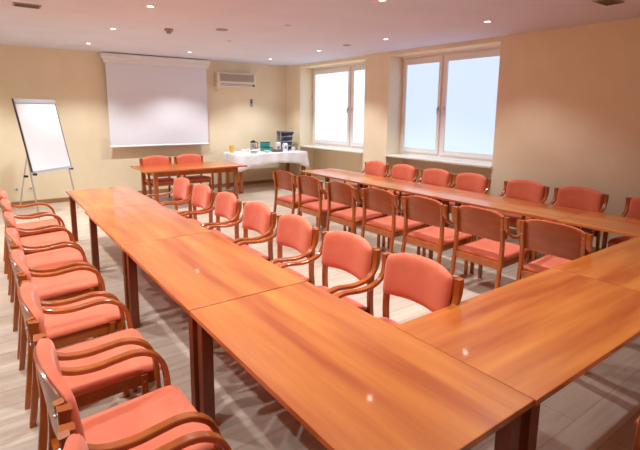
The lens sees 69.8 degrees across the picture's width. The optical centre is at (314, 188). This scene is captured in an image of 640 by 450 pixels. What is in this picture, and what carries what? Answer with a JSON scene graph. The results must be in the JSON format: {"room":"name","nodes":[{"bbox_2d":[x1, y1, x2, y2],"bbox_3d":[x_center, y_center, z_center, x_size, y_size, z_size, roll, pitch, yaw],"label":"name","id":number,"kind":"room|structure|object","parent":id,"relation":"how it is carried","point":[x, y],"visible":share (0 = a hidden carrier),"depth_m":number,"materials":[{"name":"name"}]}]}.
{"room":"conference room","nodes":[
{"label":"conference room","id":0,"kind":"room"},
{"bbox_2d":[0,45,285,201],"bbox_3d":[-3.918,-1.327,9.778,9.000,2.954,0.150,-6,12,-35],"label":"wall","id":1,"kind":"structure","parent":0,"point":[76,81],"depth_m":9.28,"materials":[{"name":"beige paint"}]},
{"bbox_2d":[0,179,273,207],"bbox_3d":[-4.085,0.121,9.802,8.200,0.085,0.016,-6,12,-35],"label":"baseboard","id":2,"kind":"structure","parent":1,"relation":"attached to","point":[66,199],"depth_m":10.00,"materials":[{"name":"brown wood"}]},
{"bbox_2d":[100,52,209,147],"bbox_3d":[-3.337,-1.866,9.901,2.280,1.884,0.185,-6,12,-35],"label":"projection screen","id":3,"kind":"object","parent":1,"relation":"attached to","point":[153,100],"visible":1,"depth_m":9.81,"materials":[{"name":"white fabric"}]},
{"bbox_2d":[214,72,255,90],"bbox_3d":[-1.868,-2.507,10.857,1.000,0.435,0.200,-6,12,-35],"label":"air conditioner","id":4,"kind":"object","parent":1,"relation":"attached to","point":[221,79],"visible":1,"depth_m":10.74,"materials":[{"name":"beige plastic"}]},
{"bbox_2d":[0,182,639,449],"bbox_3d":[-0.106,1.080,4.807,9.100,0.100,13.320,-6,12,-35],"label":"floor","id":5,"kind":"structure","parent":0,"point":[598,410],"depth_m":3.24,"materials":[{"name":"laminate"}]},
{"bbox_2d":[0,189,61,273],"bbox_3d":[-3.347,0.439,5.427,0.627,0.909,0.639,-6,11,-34],"label":"armchair","id":6,"kind":"object","parent":5,"relation":"on","point":[3,195],"visible":0.35,"depth_m":5.36,"materials":[{"name":"fabric"}]},
{"bbox_2d":[16,218,61,235],"bbox_3d":[-3.310,0.454,5.455,0.536,0.076,0.524,-6,11,-34],"label":"seat cushion","id":7,"kind":"object","parent":6,"relation":"on","point":[33,224],"depth_m":5.47,"materials":[{"name":"fabric"}]},
{"bbox_2d":[0,199,71,294],"bbox_3d":[-2.908,0.540,4.840,0.627,0.909,0.639,-6,11,-34],"label":"armchair","id":8,"kind":"object","parent":5,"relation":"on","point":[42,239],"visible":0.48,"depth_m":4.80,"materials":[{"name":"fabric"}]},
{"bbox_2d":[1,199,13,214],"bbox_3d":[-3.106,0.265,4.656,0.104,0.310,0.540,-6,11,-34],"label":"backrest cushion","id":9,"kind":"object","parent":8,"relation":"on","point":[5,203],"depth_m":4.52,"materials":[{"name":"fabric"}]},
{"bbox_2d":[20,231,69,252],"bbox_3d":[-2.870,0.556,4.869,0.536,0.076,0.524,-6,11,-34],"label":"seat cushion","id":10,"kind":"object","parent":8,"relation":"on","point":[42,239],"depth_m":4.85,"materials":[{"name":"fabric"}]},
{"bbox_2d":[11,98,78,218],"bbox_3d":[-4.989,-0.566,8.104,1.049,1.989,0.950,3,10,15],"label":"flip chart","id":11,"kind":"object","parent":5,"relation":"on","point":[40,128],"visible":1,"depth_m":7.86,"materials":[{"name":"white paper"}]},
{"bbox_2d":[33,166,72,172],"bbox_3d":[-4.522,-0.332,7.961,0.051,0.027,0.810,3,10,15],"label":"tray","id":12,"kind":"object","parent":11,"relation":"on","point":[52,168],"depth_m":7.90,"materials":[{"name":"silver metal"}]},
{"bbox_2d":[2,211,88,315],"bbox_3d":[-2.482,0.641,4.255,0.627,0.909,0.639,-6,11,-35],"label":"armchair","id":13,"kind":"object","parent":5,"relation":"on","point":[57,257],"visible":0.53,"depth_m":4.21,"materials":[{"name":"red fabric"}]},
{"bbox_2d":[4,211,20,242],"bbox_3d":[-2.678,0.367,4.067,0.104,0.310,0.540,-6,11,-35],"label":"backrest cushion","id":14,"kind":"object","parent":13,"relation":"on","point":[9,219],"depth_m":3.91,"materials":[{"name":"fabric"}]},
{"bbox_2d":[25,247,88,268],"bbox_3d":[-2.445,0.657,4.284,0.536,0.076,0.524,-6,11,-35],"label":"seat cushion","id":15,"kind":"object","parent":13,"relation":"on","point":[57,257],"depth_m":4.23,"materials":[{"name":"fabric"}]},
{"bbox_2d":[4,228,104,358],"bbox_3d":[-2.081,0.739,3.689,0.627,0.909,0.639,-6,12,-35],"label":"armchair","id":16,"kind":"object","parent":5,"relation":"on","point":[76,283],"visible":0.54,"depth_m":3.59,"materials":[{"name":"red fabric"}]},
{"bbox_2d":[6,228,23,252],"bbox_3d":[-2.276,0.465,3.499,0.104,0.310,0.540,-6,12,-35],"label":"backrest cushion","id":17,"kind":"object","parent":16,"relation":"on","point":[12,238],"depth_m":3.35,"materials":[{"name":"fabric"}]},
{"bbox_2d":[31,270,97,299],"bbox_3d":[-2.045,0.754,3.718,0.536,0.076,0.524,-6,12,-35],"label":"seat cushion","id":18,"kind":"object","parent":16,"relation":"on","point":[76,283],"depth_m":3.60,"materials":[{"name":"fabric"}]},
{"bbox_2d":[9,249,126,409],"bbox_3d":[-1.666,0.837,3.121,0.627,0.909,0.639,-6,12,-35],"label":"armchair","id":19,"kind":"object","parent":5,"relation":"on","point":[62,329],"visible":0.62,"depth_m":2.98,"materials":[{"name":"red fabric"}]},
{"bbox_2d":[11,250,32,282],"bbox_3d":[-1.862,0.562,2.932,0.104,0.310,0.540,-6,12,-35],"label":"backrest cushion","id":20,"kind":"object","parent":19,"relation":"on","point":[18,260],"depth_m":2.79,"materials":[{"name":"fabric"}]},
{"bbox_2d":[42,291,126,338],"bbox_3d":[-1.629,0.852,3.151,0.536,0.076,0.524,-6,12,-35],"label":"seat cushion","id":21,"kind":"object","parent":19,"relation":"on","point":[97,318],"depth_m":3.01,"materials":[{"name":"fabric"}]},
{"bbox_2d":[17,280,161,449],"bbox_3d":[-1.233,0.938,2.531,0.627,0.909,0.639,-6,11,-34],"label":"armchair","id":22,"kind":"object","parent":5,"relation":"on","point":[132,373],"visible":0.81,"depth_m":2.40,"materials":[{"name":"fabric"}]},
{"bbox_2d":[20,282,47,337],"bbox_3d":[-1.432,0.663,2.347,0.104,0.310,0.540,-6,11,-34],"label":"backrest cushion","id":23,"kind":"object","parent":22,"relation":"on","point":[32,310],"depth_m":2.22,"materials":[{"name":"fabric"}]},
{"bbox_2d":[56,328,161,396],"bbox_3d":[-1.196,0.954,2.560,0.536,0.076,0.524,-6,11,-34],"label":"seat cushion","id":24,"kind":"object","parent":22,"relation":"on","point":[134,370],"depth_m":2.44,"materials":[{"name":"fabric"}]},
{"bbox_2d":[66,186,159,263],"bbox_3d":[-2.652,0.449,5.988,0.800,0.712,1.553,-6,12,-35],"label":"conference table","id":25,"kind":"object","parent":5,"relation":"on","point":[119,196],"visible":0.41,"depth_m":5.92,"materials":[{"name":"brown wood"}]},
{"bbox_2d":[33,333,221,449],"bbox_3d":[-0.786,1.041,1.935,0.627,0.909,0.639,-7,12,-37],"label":"armchair","id":26,"kind":"object","parent":5,"relation":"on","point":[154,419],"visible":0.83,"depth_m":1.94,"materials":[{"name":"red fabric"}]},
{"bbox_2d":[36,338,85,440],"bbox_3d":[-0.977,0.768,1.741,0.104,0.310,0.540,-7,12,-37],"label":"backrest cushion","id":27,"kind":"object","parent":26,"relation":"on","point":[56,392],"depth_m":1.61,"materials":[{"name":"fabric"}]},
{"bbox_2d":[81,385,213,449],"bbox_3d":[-0.750,1.057,1.966,0.536,0.076,0.524,-7,12,-37],"label":"seat cushion","id":28,"kind":"object","parent":26,"relation":"on","point":[129,418],"depth_m":2.02,"materials":[{"name":"fabric"}]},
{"bbox_2d":[57,422,231,449],"bbox_3d":[-0.371,1.141,1.357,0.627,0.909,0.639,-6,11,-34],"label":"armchair","id":29,"kind":"object","parent":5,"relation":"on","point":[67,438],"visible":1,"depth_m":1.59,"materials":[{"name":"brown wood"}]},
{"bbox_2d":[63,433,88,449],"bbox_3d":[-0.569,0.867,1.171,0.104,0.310,0.540,-6,11,-34],"label":"backrest cushion","id":30,"kind":"object","parent":29,"relation":"on","point":[71,441],"depth_m":1.30,"materials":[{"name":"fabric"}]},
{"bbox_2d":[85,203,210,320],"bbox_3d":[-1.748,0.669,4.711,0.800,0.712,1.591,-6,12,-35],"label":"conference table","id":31,"kind":"object","parent":5,"relation":"on","point":[147,222],"visible":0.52,"depth_m":4.53,"materials":[{"name":"brown wood"}]},
{"bbox_2d":[139,155,181,200],"bbox_3d":[-3.108,-0.193,9.249,0.639,0.909,0.627,-6,12,-35],"label":"armchair","id":32,"kind":"object","parent":5,"relation":"on","point":[156,159],"visible":0.58,"depth_m":9.26,"materials":[{"name":"red fabric"}]},
{"bbox_2d":[142,155,168,165],"bbox_3d":[-3.248,-0.522,9.395,0.540,0.310,0.104,-6,12,-35],"label":"backrest cushion","id":33,"kind":"object","parent":32,"relation":"on","point":[156,159],"depth_m":9.37,"materials":[{"name":"fabric"}]},
{"bbox_2d":[146,177,193,218],"bbox_3d":[-2.008,0.325,6.188,0.627,0.909,0.639,-7,12,-37],"label":"armchair","id":34,"kind":"object","parent":5,"relation":"on","point":[182,187],"visible":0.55,"depth_m":6.26,"materials":[{"name":"fabric"}]},
{"bbox_2d":[173,177,189,198],"bbox_3d":[-1.812,0.007,6.285,0.104,0.310,0.540,-7,12,-37],"label":"backrest cushion","id":35,"kind":"object","parent":34,"relation":"on","point":[181,186],"depth_m":6.28,"materials":[{"name":"fabric"}]},
{"bbox_2d":[160,184,214,229],"bbox_3d":[-1.604,0.420,5.635,0.627,0.909,0.639,-6,12,-35],"label":"armchair","id":36,"kind":"object","parent":5,"relation":"on","point":[202,196],"visible":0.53,"depth_m":5.69,"materials":[{"name":"fabric"}]},
{"bbox_2d":[187,218,206,227],"bbox_3d":[-1.641,0.444,5.612,0.536,0.076,0.524,-6,12,-35],"label":"seat cushion","id":37,"kind":"object","parent":36,"relation":"on","point":[195,220],"depth_m":5.77,"materials":[{"name":"fabric"}]},
{"bbox_2d":[191,184,210,210],"bbox_3d":[-1.403,0.103,5.726,0.104,0.310,0.540,-6,12,-35],"label":"backrest cushion","id":38,"kind":"object","parent":36,"relation":"on","point":[201,193],"depth_m":5.72,"materials":[{"name":"fabric"}]},
{"bbox_2d":[130,161,246,201],"bbox_3d":[-2.549,-0.119,9.419,2.060,0.712,1.080,-6,12,-35],"label":"table","id":39,"kind":"object","parent":5,"relation":"on","point":[218,167],"visible":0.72,"depth_m":9.19,"materials":[{"name":"brown wood"}]},
{"bbox_2d":[174,154,213,190],"bbox_3d":[-2.541,-0.255,9.654,0.639,0.909,0.627,-6,12,-36],"label":"armchair","id":40,"kind":"object","parent":5,"relation":"on","point":[185,158],"visible":0.52,"depth_m":9.65,"materials":[{"name":"red fabric"}]},
{"bbox_2d":[177,154,200,163],"bbox_3d":[-2.683,-0.584,9.798,0.540,0.310,0.104,-6,12,-36],"label":"backrest cushion","id":41,"kind":"object","parent":40,"relation":"on","point":[185,158],"depth_m":9.78,"materials":[{"name":"fabric"}]},
{"bbox_2d":[181,191,241,243],"bbox_3d":[-1.194,0.515,5.087,0.627,0.909,0.639,-6,11,-34],"label":"armchair","id":42,"kind":"object","parent":5,"relation":"on","point":[227,205],"visible":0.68,"depth_m":5.11,"materials":[{"name":"fabric"}]},
{"bbox_2d":[210,229,233,240],"bbox_3d":[-1.232,0.538,5.065,0.536,0.076,0.524,-6,11,-34],"label":"seat cushion","id":43,"kind":"object","parent":42,"relation":"on","point":[217,231],"depth_m":5.14,"materials":[{"name":"fabric"}]},
{"bbox_2d":[214,191,236,222],"bbox_3d":[-0.991,0.199,5.173,0.104,0.310,0.540,-6,11,-34],"label":"backrest cushion","id":44,"kind":"object","parent":42,"relation":"on","point":[225,206],"depth_m":5.16,"materials":[{"name":"fabric"}]},
{"bbox_2d":[121,232,305,411],"bbox_3d":[-0.829,0.886,3.457,0.800,0.712,1.529,-6,12,-35],"label":"conference table","id":45,"kind":"object","parent":5,"relation":"on","point":[200,270],"visible":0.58,"depth_m":3.20,"materials":[{"name":"brown wood"}]},
{"bbox_2d":[205,201,276,260],"bbox_3d":[-0.775,0.614,4.511,0.627,0.909,0.639,-6,11,-35],"label":"armchair","id":46,"kind":"object","parent":5,"relation":"on","point":[256,216],"visible":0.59,"depth_m":4.53,"materials":[{"name":"fabric"}]},
{"bbox_2d":[241,245,268,258],"bbox_3d":[-0.812,0.638,4.489,0.536,0.076,0.524,-6,11,-35],"label":"seat cushion","id":47,"kind":"object","parent":46,"relation":"on","point":[246,247],"depth_m":4.50,"materials":[{"name":"fabric"}]},
{"bbox_2d":[242,201,270,237],"bbox_3d":[-0.573,0.298,4.600,0.104,0.310,0.540,-6,11,-35],"label":"backrest cushion","id":48,"kind":"object","parent":46,"relation":"on","point":[256,216],"depth_m":4.58,"materials":[{"name":"fabric"}]},
{"bbox_2d":[225,163,304,192],"bbox_3d":[-1.170,-0.450,11.023,1.820,0.865,0.840,-6,12,-35],"label":"buffet table","id":49,"kind":"object","parent":5,"relation":"on","point":[287,164],"visible":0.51,"depth_m":10.82,"materials":[{"name":"brown wood"}]},
{"bbox_2d":[222,149,309,171],"bbox_3d":[-1.182,-0.684,10.941,2.003,0.389,1.002,-6,12,-35],"label":"tablecloth","id":50,"kind":"object","parent":49,"relation":"on","point":[261,158],"visible":0.83,"depth_m":10.55,"materials":[{"name":"white fabric"}]},
{"bbox_2d":[277,130,293,149],"bbox_3d":[-0.728,-1.196,11.383,0.348,0.482,0.288,-5,11,-29],"label":"rack","id":51,"kind":"object","parent":50,"relation":"on","point":[283,136],"visible":0.77,"depth_m":11.30,"materials":[{"name":"grey"}]},
{"bbox_2d":[236,214,318,284],"bbox_3d":[-0.374,0.712,3.945,0.627,0.909,0.639,-6,11,-34],"label":"armchair","id":52,"kind":"object","parent":5,"relation":"on","point":[296,232],"visible":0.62,"depth_m":3.96,"materials":[{"name":"fabric"}]},
{"bbox_2d":[275,262,308,280],"bbox_3d":[-0.412,0.735,3.923,0.536,0.076,0.524,-6,11,-34],"label":"seat cushion","id":53,"kind":"object","parent":52,"relation":"on","point":[290,270],"depth_m":3.94,"materials":[{"name":"fabric"}]},
{"bbox_2d":[276,214,312,257],"bbox_3d":[-0.171,0.396,4.032,0.104,0.310,0.540,-6,11,-34],"label":"backrest cushion","id":54,"kind":"object","parent":52,"relation":"on","point":[294,231],"depth_m":4.01,"materials":[{"name":"fabric"}]},
{"bbox_2d":[272,170,322,225],"bbox_3d":[-0.280,0.138,7.408,0.627,0.909,0.639,-6,12,-36],"label":"armchair","id":55,"kind":"object","parent":5,"relation":"on","point":[285,180],"visible":0.7,"depth_m":7.22,"materials":[{"name":"brown wood"}]},
{"bbox_2d":[277,194,318,203],"bbox_3d":[-0.244,0.154,7.437,0.536,0.076,0.524,-6,12,-36],"label":"seat cushion","id":56,"kind":"object","parent":55,"relation":"on","point":[288,199],"depth_m":7.30,"materials":[{"name":"fabric"}]},
{"bbox_2d":[296,175,350,231],"bbox_3d":[0.124,0.233,6.857,0.627,0.909,0.639,-6,12,-35],"label":"armchair","id":57,"kind":"object","parent":5,"relation":"on","point":[307,185],"visible":0.81,"depth_m":6.69,"materials":[{"name":"brown wood"}]},
{"bbox_2d":[301,199,347,211],"bbox_3d":[0.160,0.249,6.886,0.536,0.076,0.524,-6,12,-35],"label":"seat cushion","id":58,"kind":"object","parent":57,"relation":"on","point":[312,206],"depth_m":6.76,"materials":[{"name":"fabric"}]},
{"bbox_2d":[279,231,380,315],"bbox_3d":[0.049,0.811,3.373,0.627,0.909,0.639,-7,12,-36],"label":"armchair","id":59,"kind":"object","parent":5,"relation":"on","point":[349,252],"visible":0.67,"depth_m":3.40,"materials":[{"name":"red fabric"}]},
{"bbox_2d":[317,286,366,310],"bbox_3d":[0.012,0.834,3.349,0.536,0.076,0.524,-7,12,-36],"label":"seat cushion","id":60,"kind":"object","parent":59,"relation":"on","point":[347,299],"depth_m":3.35,"materials":[{"name":"fabric"}]},
{"bbox_2d":[321,231,371,283],"bbox_3d":[0.246,0.493,3.468,0.104,0.310,0.540,-7,12,-36],"label":"backrest cushion","id":61,"kind":"object","parent":59,"relation":"on","point":[349,252],"depth_m":3.45,"materials":[{"name":"fabric"}]},
{"bbox_2d":[300,168,387,206],"bbox_3d":[0.497,0.086,8.350,0.775,0.712,1.604,-6,12,-35],"label":"conference table","id":62,"kind":"object","parent":5,"relation":"on","point":[338,174],"visible":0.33,"depth_m":8.12,"materials":[{"name":"brown wood"}]},
{"bbox_2d":[325,181,385,246],"bbox_3d":[0.547,0.330,6.295,0.627,0.909,0.639,-6,12,-35],"label":"armchair","id":63,"kind":"object","parent":5,"relation":"on","point":[337,192],"visible":0.79,"depth_m":6.13,"materials":[{"name":"brown wood"}]},
{"bbox_2d":[329,181,355,206],"bbox_3d":[0.353,0.057,6.105,0.104,0.310,0.540,-6,12,-35],"label":"backrest cushion","id":64,"kind":"object","parent":63,"relation":"on","point":[339,192],"depth_m":6.03,"materials":[{"name":"fabric"}]},
{"bbox_2d":[331,207,382,221],"bbox_3d":[0.584,0.346,6.325,0.536,0.076,0.524,-6,12,-35],"label":"seat cushion","id":65,"kind":"object","parent":63,"relation":"on","point":[346,214],"depth_m":6.21,"materials":[{"name":"fabric"}]},
{"bbox_2d":[189,281,533,449],"bbox_3d":[0.075,1.099,2.223,0.800,0.712,1.542,-6,12,-35],"label":"conference table","id":66,"kind":"object","parent":5,"relation":"on","point":[352,378],"visible":0.85,"depth_m":1.94,"materials":[{"name":"brown wood"}]},
{"bbox_2d":[344,161,388,188],"bbox_3d":[0.964,-0.056,8.648,0.627,0.909,0.639,-6,12,-35],"label":"armchair","id":67,"kind":"object","parent":5,"relation":"on","point":[378,168],"visible":0.35,"depth_m":8.70,"materials":[{"name":"red fabric"}]},
{"bbox_2d":[365,161,385,175],"bbox_3d":[1.165,-0.373,8.739,0.104,0.310,0.540,-6,12,-35],"label":"backrest cushion","id":68,"kind":"object","parent":67,"relation":"on","point":[378,168],"depth_m":8.72,"materials":[{"name":"fabric"}]},
{"bbox_2d":[360,187,426,256],"bbox_3d":[0.982,0.416,5.803,0.627,0.909,0.639,-6,11,-35],"label":"armchair","id":69,"kind":"object","parent":5,"relation":"on","point":[374,199],"visible":0.88,"depth_m":5.64,"materials":[{"name":"red fabric"}]},
{"bbox_2d":[365,187,392,215],"bbox_3d":[0.785,0.142,5.615,0.104,0.310,0.540,-6,11,-35],"label":"backrest cushion","id":70,"kind":"object","parent":69,"relation":"on","point":[376,199],"depth_m":5.55,"materials":[{"name":"fabric"}]},
{"bbox_2d":[366,215,422,231],"bbox_3d":[1.019,0.432,5.832,0.536,0.076,0.524,-6,11,-35],"label":"seat cushion","id":71,"kind":"object","parent":69,"relation":"on","point":[384,223],"depth_m":5.72,"materials":[{"name":"fabric"}]},
{"bbox_2d":[369,164,418,199],"bbox_3d":[1.381,0.042,8.083,0.627,0.909,0.639,-6,12,-35],"label":"armchair","id":72,"kind":"object","parent":5,"relation":"on","point":[399,171],"visible":0.5,"depth_m":8.11,"materials":[{"name":"fabric"}]},
{"bbox_2d":[388,189,412,195],"bbox_3d":[1.344,0.065,8.060,0.536,0.076,0.524,-6,12,-35],"label":"seat cushion","id":73,"kind":"object","parent":72,"relation":"on","point":[392,191],"depth_m":7.92,"materials":[{"name":"fabric"}]},
{"bbox_2d":[391,164,414,180],"bbox_3d":[1.582,-0.275,8.174,0.104,0.310,0.540,-6,12,-35],"label":"backrest cushion","id":74,"kind":"object","parent":72,"relation":"on","point":[399,171],"depth_m":8.17,"materials":[{"name":"fabric"}]},
{"bbox_2d":[334,252,463,325],"bbox_3d":[0.451,0.906,2.820,0.627,0.909,0.639,-6,12,-36],"label":"armchair","id":75,"kind":"object","parent":5,"relation":"on","point":[424,281],"visible":0.47,"depth_m":2.91,"materials":[{"name":"fabric"}]},
{"bbox_2d":[378,317,398,325],"bbox_3d":[0.414,0.930,2.796,0.536,0.076,0.524,-6,12,-36],"label":"seat cushion","id":76,"kind":"object","parent":75,"relation":"on","point":[385,319],"depth_m":3.03,"materials":[{"name":"fabric"}]},
{"bbox_2d":[383,253,452,311],"bbox_3d":[0.650,0.589,2.912,0.104,0.310,0.540,-6,12,-36],"label":"backrest cushion","id":77,"kind":"object","parent":75,"relation":"on","point":[421,280],"depth_m":2.89,"materials":[{"name":"fabric"}]},
{"bbox_2d":[356,178,467,215],"bbox_3d":[1.440,0.308,7.064,0.775,0.712,1.604,-6,12,-35],"label":"conference table","id":78,"kind":"object","parent":5,"relation":"on","point":[421,189],"visible":0.41,"depth_m":6.87,"materials":[{"name":"brown wood"}]},
{"bbox_2d":[398,168,453,226],"bbox_3d":[1.805,0.143,7.497,0.627,0.909,0.639,-6,12,-36],"label":"armchair","id":79,"kind":"object","parent":5,"relation":"on","point":[432,176],"visible":0.4,"depth_m":7.57,"materials":[{"name":"red fabric"}]},
{"bbox_2d":[422,168,449,186],"bbox_3d":[2.003,-0.175,7.591,0.104,0.310,0.540,-6,12,-36],"label":"backrest cushion","id":80,"kind":"object","parent":79,"relation":"on","point":[432,176],"depth_m":7.57,"materials":[{"name":"fabric"}]},
{"bbox_2d":[401,195,475,273],"bbox_3d":[1.402,0.509,5.263,0.627,0.909,0.639,-6,11,-35],"label":"armchair","id":81,"kind":"object","parent":5,"relation":"on","point":[438,238],"visible":0.84,"depth_m":5.11,"materials":[{"name":"brown wood"}]},
{"bbox_2d":[407,195,444,226],"bbox_3d":[1.206,0.235,5.076,0.104,0.310,0.540,-6,11,-35],"label":"backrest cushion","id":82,"kind":"object","parent":81,"relation":"on","point":[429,211],"depth_m":5.00,"materials":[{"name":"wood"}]},
{"bbox_2d":[407,226,471,244],"bbox_3d":[1.439,0.525,5.292,0.536,0.076,0.524,-6,11,-35],"label":"seat cushion","id":83,"kind":"object","parent":81,"relation":"on","point":[431,234],"depth_m":5.18,"materials":[{"name":"fabric"}]},
{"bbox_2d":[430,173,490,225],"bbox_3d":[2.203,0.234,6.965,0.627,0.909,0.639,-6,12,-35],"label":"armchair","id":84,"kind":"object","parent":5,"relation":"on","point":[473,182],"visible":0.48,"depth_m":7.01,"materials":[{"name":"red fabric"}]},
{"bbox_2d":[441,201,480,209],"bbox_3d":[2.165,0.258,6.942,0.536,0.076,0.524,-6,12,-35],"label":"seat cushion","id":85,"kind":"object","parent":84,"relation":"on","point":[450,203],"depth_m":6.86,"materials":[{"name":"fabric"}]},
{"bbox_2d":[455,173,486,192],"bbox_3d":[2.404,-0.082,7.055,0.104,0.310,0.540,-6,12,-35],"label":"backrest cushion","id":86,"kind":"object","parent":84,"relation":"on","point":[473,182],"depth_m":7.03,"materials":[{"name":"fabric"}]},
{"bbox_2d":[450,205,535,288],"bbox_3d":[1.822,0.603,4.723,0.627,0.909,0.639,-6,12,-35],"label":"armchair","id":87,"kind":"object","parent":5,"relation":"on","point":[491,250],"visible":0.93,"depth_m":4.55,"materials":[{"name":"brown wood"}]},
{"bbox_2d":[459,205,502,241],"bbox_3d":[1.626,0.329,4.535,0.104,0.310,0.540,-6,12,-35],"label":"backrest cushion","id":88,"kind":"object","parent":87,"relation":"on","point":[476,221],"depth_m":4.47,"materials":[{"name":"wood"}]},
{"bbox_2d":[458,238,531,261],"bbox_3d":[1.859,0.619,4.753,0.536,0.076,0.524,-6,12,-35],"label":"seat cushion","id":89,"kind":"object","parent":87,"relation":"on","point":[484,248],"depth_m":4.65,"materials":[{"name":"fabric"}]},
{"bbox_2d":[435,191,589,228],"bbox_3d":[2.385,0.531,5.774,0.775,0.712,1.617,-6,12,-35],"label":"conference table","id":90,"kind":"object","parent":5,"relation":"on","point":[537,210],"visible":0.47,"depth_m":5.58,"materials":[{"name":"brown wood"}]},
{"bbox_2d":[478,179,548,244],"bbox_3d":[2.710,0.355,6.269,0.627,0.909,0.639,-6,12,-35],"label":"armchair","id":91,"kind":"object","parent":5,"relation":"on","point":[527,190],"visible":0.42,"depth_m":6.29,"materials":[{"name":"fabric"}]},
{"bbox_2d":[498,211,539,223],"bbox_3d":[2.673,0.378,6.246,0.536,0.076,0.524,-6,12,-35],"label":"seat cushion","id":92,"kind":"object","parent":91,"relation":"on","point":[513,217],"depth_m":6.08,"materials":[{"name":"fabric"}]},
{"bbox_2d":[505,179,543,202],"bbox_3d":[2.910,0.038,6.361,0.104,0.310,0.540,-6,12,-35],"label":"backrest cushion","id":93,"kind":"object","parent":91,"relation":"on","point":[527,190],"depth_m":6.34,"materials":[{"name":"fabric"}]},
{"bbox_2d":[394,268,639,449],"bbox_3d":[1.289,1.046,2.609,1.617,0.712,0.765,-6,12,-35],"label":"conference table","id":94,"kind":"object","parent":5,"relation":"on","point":[537,334],"visible":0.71,"depth_m":2.35,"materials":[{"name":"brown wood"}]},
{"bbox_2d":[516,219,593,280],"bbox_3d":[2.244,0.702,4.148,0.627,0.909,0.639,-6,12,-36],"label":"armchair","id":95,"kind":"object","parent":5,"relation":"on","point":[564,243],"visible":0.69,"depth_m":3.98,"materials":[{"name":"brown wood"}]},
{"bbox_2d":[523,255,571,272],"bbox_3d":[2.281,0.718,4.177,0.536,0.076,0.524,-6,12,-36],"label":"seat cushion","id":96,"kind":"object","parent":95,"relation":"on","point":[547,262],"depth_m":4.22,"materials":[{"name":"fabric"}]},
{"bbox_2d":[525,219,583,259],"bbox_3d":[2.050,0.429,3.957,0.104,0.310,0.540,-6,12,-36],"label":"chair back","id":97,"kind":"object","parent":95,"relation":"on","point":[564,241],"depth_m":3.90,"materials":[{"name":"fabric"}]},
{"bbox_2d":[529,186,608,258],"bbox_3d":[3.135,0.454,5.697,0.627,0.909,0.639,-6,12,-36],"label":"armchair","id":98,"kind":"object","parent":5,"relation":"on","point":[582,198],"visible":0.41,"depth_m":5.74,"materials":[{"name":"red fabric"}]},
{"bbox_2d":[556,186,602,211],"bbox_3d":[3.334,0.136,5.790,0.104,0.310,0.540,-6,12,-36],"label":"backrest cushion","id":99,"kind":"object","parent":98,"relation":"on","point":[582,198],"depth_m":5.77,"materials":[{"name":"fabric"}]},
{"bbox_2d":[553,236,639,291],"bbox_3d":[2.580,0.905,3.530,1.563,0.712,0.765,-6,12,-35],"label":"conference table","id":100,"kind":"object","parent":5,"relation":"on","point":[618,264],"visible":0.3,"depth_m":3.38,"materials":[{"name":"brown wood"}]},
{"bbox_2d":[557,211,639,254],"bbox_3d":[3.313,0.750,4.507,0.775,0.712,1.542,-6,12,-35],"label":"conference table","id":101,"kind":"object","parent":5,"relation":"on","point":[591,220],"visible":0.6,"depth_m":4.74,"materials":[{"name":"brown wood"}]},
{"bbox_2d":[601,197,639,249],"bbox_3d":[3.619,0.570,5.020,0.627,0.909,0.639,-6,12,-36],"label":"armchair","id":102,"kind":"object","parent":5,"relation":"on","point":[632,205],"visible":0.42,"depth_m":5.24,"materials":[{"name":"red fabric"}]},
{"bbox_2d":[607,235,634,244],"bbox_3d":[3.582,0.594,4.997,0.536,0.076,0.524,-6,12,-36],"label":"seat cushion","id":103,"kind":"object","parent":102,"relation":"on","point":[616,240],"depth_m":5.03,"materials":[{"name":"fabric"}]},
{"bbox_2d":[628,197,639,218],"bbox_3d":[3.817,0.253,5.115,0.104,0.310,0.540,-6,12,-36],"label":"backrest cushion","id":104,"kind":"object","parent":102,"relation":"on","point":[633,203],"depth_m":5.26,"materials":[{"name":"fabric"}]},
{"bbox_2d":[0,0,639,66],"bbox_3d":[-0.078,-1.942,4.305,9.100,0.120,13.320,-6,12,-35],"label":"ceiling","id":105,"kind":"structure","parent":0,"point":[258,33],"depth_m":6.05,"materials":[{"name":"paint"}]},
{"bbox_2d":[286,17,639,247],"bbox_3d":[3.292,-0.796,6.973,0.650,2.954,12.920,-6,12,-35],"label":"wall","id":106,"kind":"structure","parent":0,"point":[568,103],"depth_m":6.47,"materials":[{"name":"beige paint"}]},
{"bbox_2d":[299,62,364,153],"bbox_3d":[0.501,-1.865,10.526,0.495,1.920,2.360,-6,12,-35],"label":"window","id":107,"kind":"structure","parent":106,"relation":"in","point":[338,90],"depth_m":10.68,"materials":[{"name":"white"}]},
{"bbox_2d":[315,72,347,141],"bbox_3d":[0.384,-1.950,10.954,0.002,1.597,1.253,-6,12,-35],"label":"window pane","id":108,"kind":"object","parent":107,"relation":"attached to","point":[331,88],"depth_m":10.93,"materials":[{"name":"grey"}]},
{"bbox_2d":[353,70,364,142],"bbox_3d":[1.060,-1.790,10.031,0.002,1.597,0.633,-6,12,-35],"label":"window pane","id":109,"kind":"object","parent":107,"relation":"attached to","point":[358,75],"depth_m":10.15,"materials":[{"name":"grey"}]},
{"bbox_2d":[385,45,500,167],"bbox_3d":[2.275,-1.447,8.105,0.495,1.920,2.340,-6,12,-35],"label":"window","id":110,"kind":"structure","parent":106,"relation":"in","point":[449,99],"depth_m":8.15,"materials":[{"name":"white"}]},
{"bbox_2d":[404,62,438,149],"bbox_3d":[2.020,-1.564,8.721,0.002,1.597,0.763,-6,12,-35],"label":"window pane","id":111,"kind":"object","parent":110,"relation":"attached to","point":[421,92],"depth_m":8.71,"materials":[{"name":"grey"}]},
{"bbox_2d":[444,56,499,154],"bbox_3d":[2.690,-1.406,7.806,0.002,1.597,1.103,-6,12,-35],"label":"window pane","id":112,"kind":"object","parent":110,"relation":"attached to","point":[471,82],"depth_m":7.84,"materials":[{"name":"grey"}]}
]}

